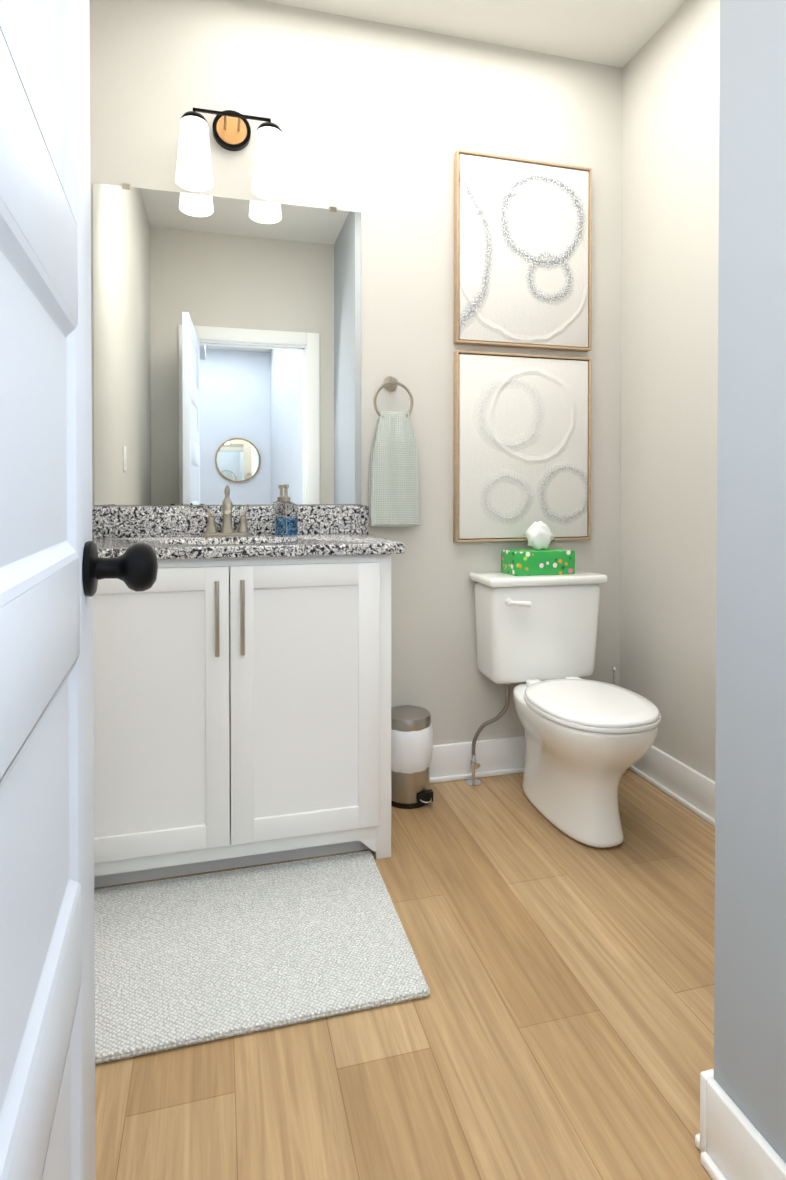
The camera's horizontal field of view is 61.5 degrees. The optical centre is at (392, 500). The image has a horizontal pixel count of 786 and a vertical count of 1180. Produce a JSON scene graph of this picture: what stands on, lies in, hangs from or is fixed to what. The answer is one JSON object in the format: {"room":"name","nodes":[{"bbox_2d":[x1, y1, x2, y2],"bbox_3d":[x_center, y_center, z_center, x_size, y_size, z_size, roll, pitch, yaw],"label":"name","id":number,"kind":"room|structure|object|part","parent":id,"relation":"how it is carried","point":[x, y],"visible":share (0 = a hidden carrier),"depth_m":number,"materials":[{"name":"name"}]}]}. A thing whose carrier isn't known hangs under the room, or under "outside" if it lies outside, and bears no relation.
{"room":"bathroom","nodes":[
{"label":"bathroom","id":0,"kind":"room"},
{"bbox_2d":[89,0,621,744],"bbox_3d":[-0.057,-0.337,2.433,2.200,2.740,0.120,0,1,-15],"label":"wall","id":1,"kind":"structure","parent":0,"point":[377,124],"depth_m":2.40,"materials":[{"name":"beige paint"}]},
{"bbox_2d":[93,183,360,504],"bbox_3d":[-0.538,-0.508,2.237,0.878,1.042,0.008,0,1,-15],"label":"vanity mirror","id":2,"kind":"object","parent":1,"relation":"attached to","point":[227,341],"visible":1,"depth_m":2.23,"materials":[{"name":"silver mirror"}]},
{"bbox_2d":[92,505,368,537],"bbox_3d":[-0.477,0.070,2.010,0.927,0.100,0.489,0,1,-15],"label":"backsplash","id":3,"kind":"structure","parent":1,"relation":"attached to","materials":[{"name":"stone"}]},
{"bbox_2d":[175,107,287,199],"bbox_3d":[-0.523,-1.157,2.152,0.352,0.296,0.165,0,1,-15],"label":"sconce","id":4,"kind":"object","parent":1,"relation":"attached to","point":[231,130],"visible":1,"depth_m":2.12,"materials":[{"name":"white glass"}]},
{"bbox_2d":[369,376,419,526],"bbox_3d":[0.004,-0.179,2.347,0.178,0.536,0.081,0,1,-15],"label":"towel ring","id":5,"kind":"object","parent":1,"relation":"attached to","point":[394,481],"visible":1,"depth_m":2.32,"materials":[{"name":"white fabric"}]},
{"bbox_2d":[430,736,524,783],"bbox_3d":[0.396,0.966,2.493,1.062,0.132,0.027,0,1,-15],"label":"baseboard","id":6,"kind":"structure","parent":1,"relation":"attached to","point":[494,757],"depth_m":2.47,"materials":[{"name":"white wood"}]},
{"bbox_2d":[453,350,590,541],"bbox_3d":[0.495,-0.200,2.500,0.552,0.701,0.035,0,1,-15],"label":"picture frame","id":7,"kind":"object","parent":1,"relation":"attached to","point":[521,444],"visible":1,"depth_m":2.48,"materials":[{"name":"brown wood"}]},
{"bbox_2d":[454,149,591,351],"bbox_3d":[0.495,-0.929,2.491,0.552,0.698,0.035,0,1,-15],"label":"picture frame","id":8,"kind":"object","parent":1,"relation":"attached to","point":[522,253],"visible":1,"depth_m":2.47,"materials":[{"name":"brown wood"}]},
{"bbox_2d":[94,769,714,1179],"bbox_3d":[0.347,1.098,-0.473,2.912,0.060,5.979,0,1,-15],"label":"floor","id":9,"kind":"structure","parent":0,"point":[556,1023],"depth_m":1.27,"materials":[{"name":"brown wood"}]},
{"bbox_2d":[92,485,403,887],"bbox_3d":[-0.474,0.493,2.003,0.927,1.090,0.514,0,1,-15],"label":"bathroom vanity","id":10,"kind":"object","parent":9,"relation":"on","point":[241,686],"visible":0.92,"depth_m":1.81,"materials":[{"name":"white paint"}]},
{"bbox_2d":[92,534,403,559],"bbox_3d":[-0.477,0.135,2.011,0.927,0.030,0.489,0,1,-15],"label":"countertop","id":11,"kind":"structure","parent":10,"relation":"on","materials":[{"name":"stone"}]},
{"bbox_2d":[203,485,251,537],"bbox_3d":[-0.532,0.033,2.125,0.156,0.172,0.150,0,1,-15],"label":"faucet","id":12,"kind":"object","parent":11,"relation":"on","point":[227,531],"depth_m":2.16,"materials":[{"name":"silver metal"}]},
{"bbox_2d":[274,484,297,536],"bbox_3d":[-0.356,0.030,2.200,0.072,0.173,0.079,0,1,-15],"label":"soap dispenser","id":13,"kind":"object","parent":11,"relation":"on","point":[285,516],"visible":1,"depth_m":2.17,"materials":[{"name":"clear glass"}]},
{"bbox_2d":[94,851,429,1063],"bbox_3d":[-0.375,1.034,1.562,0.790,0.017,0.565,0,1,-15],"label":"bath mat","id":14,"kind":"object","parent":9,"relation":"on","point":[188,960],"visible":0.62,"depth_m":1.50,"materials":[{"name":"white fabric"}]},
{"bbox_2d":[391,705,432,808],"bbox_3d":[0.054,0.882,2.288,0.179,0.304,0.199,0,1,-15],"label":"trash can","id":15,"kind":"object","parent":9,"relation":"on","point":[411,742],"visible":0.88,"depth_m":2.23,"materials":[{"name":"silver metal"}]},
{"bbox_2d":[466,569,661,847],"bbox_3d":[0.575,0.652,2.186,0.482,0.768,0.691,0,1,-15],"label":"toilet","id":16,"kind":"object","parent":9,"relation":"on","point":[588,743],"visible":1,"depth_m":2.19,"materials":[{"name":"white ceramic"}]},
{"bbox_3d":[0.432,0.351,2.280,0.085,0.030,0.031,0,1,-15],"label":"lever","id":17,"kind":"part","parent":16,"relation":"part of","materials":[{"name":"white plastic"}]},
{"bbox_2d":[501,521,574,575],"bbox_3d":[0.531,0.169,2.420,0.236,0.190,0.120,0,1,-15],"label":"tissue box","id":18,"kind":"object","parent":16,"relation":"on","point":[541,558],"visible":1,"depth_m":2.38,"materials":[{"name":"green cardboard"}]},
{"bbox_3d":[0.527,0.454,2.417,0.456,0.378,0.215,0,1,-15],"label":"tank","id":19,"kind":"part","parent":16,"relation":"part of","materials":[{"name":"white ceramic"}]},
{"bbox_3d":[0.598,0.842,2.152,0.360,0.389,0.598,0,1,-15],"label":"bowl","id":20,"kind":"part","parent":16,"relation":"part of","materials":[{"name":"white ceramic"}]},
{"bbox_3d":[0.616,0.632,2.084,0.370,0.031,0.474,0,1,-15],"label":"seat","id":21,"kind":"part","parent":16,"relation":"part of","materials":[{"name":"white plastic"}]},
{"bbox_2d":[611,666,625,774],"bbox_3d":[0.844,0.830,2.521,0.088,0.402,0.088,0,1,-15],"label":"toilet brush","id":22,"kind":"object","parent":9,"relation":"on","point":[614,669],"visible":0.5,"depth_m":2.52,"materials":[{"name":"silver metal"}]},
{"bbox_2d":[261,0,686,67],"bbox_3d":[0.232,-1.744,1.324,2.200,0.100,2.379,0,1,-15],"label":"ceiling","id":23,"kind":"structure","parent":0,"point":[618,33],"depth_m":2.34,"materials":[{"name":"paint"}]},
{"bbox_2d":[620,0,719,780],"bbox_3d":[1.147,-0.331,1.948,0.120,2.740,1.434,0,1,-15],"label":"wall","id":24,"kind":"structure","parent":0,"point":[669,292],"depth_m":2.33,"materials":[{"name":"beige paint"}]},
{"bbox_2d":[628,745,714,826],"bbox_3d":[1.076,0.973,1.945,0.027,0.132,1.404,0,1,-15],"label":"baseboard","id":25,"kind":"structure","parent":24,"relation":"attached to","point":[688,787],"depth_m":2.28,"materials":[{"name":"white wood"}]},
{"bbox_2d":[714,0,785,1162],"bbox_3d":[1.055,-0.317,0.755,0.907,2.740,0.825,0,1,-15],"label":"wall block","id":26,"kind":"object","parent":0,"point":[750,953],"depth_m":0.97,"materials":[{"name":"paint"}]},
{"bbox_2d":[695,1068,713,1151],"bbox_3d":[0.874,0.982,1.164,0.787,0.132,0.027,0,1,-15],"label":"baseboard","id":27,"kind":"structure","parent":26,"relation":"attached to","point":[701,1136],"depth_m":1.06,"materials":[{"name":"white wood"}]},
{"bbox_2d":[700,1079,785,1179],"bbox_3d":[0.586,0.988,0.720,0.027,0.132,0.685,0,1,-15],"label":"baseboard","id":28,"kind":"structure","parent":26,"relation":"attached to","point":[739,1146],"depth_m":0.99,"materials":[{"name":"white wood"}]},
{"bbox_3d":[0.172,0.030,0.162,0.755,2.060,0.124,0,1,-15],"label":"door frame","id":29,"kind":"structure","parent":0,"visible":0},
{"bbox_2d":[0,0,157,1179],"bbox_3d":[-0.279,0.036,0.470,0.192,2.025,0.722,0,1,-18],"label":"bathroom door","id":30,"kind":"structure","parent":29,"relation":"attached to","point":[54,568],"depth_m":0.57,"materials":[{"name":"white paint"}]},
{"bbox_3d":[-0.374,0.078,0.769,0.192,0.064,0.096,0,1,-18],"label":"knob","id":31,"kind":"part","parent":30,"relation":"part of","materials":[{"name":"black metal"}]}
]}

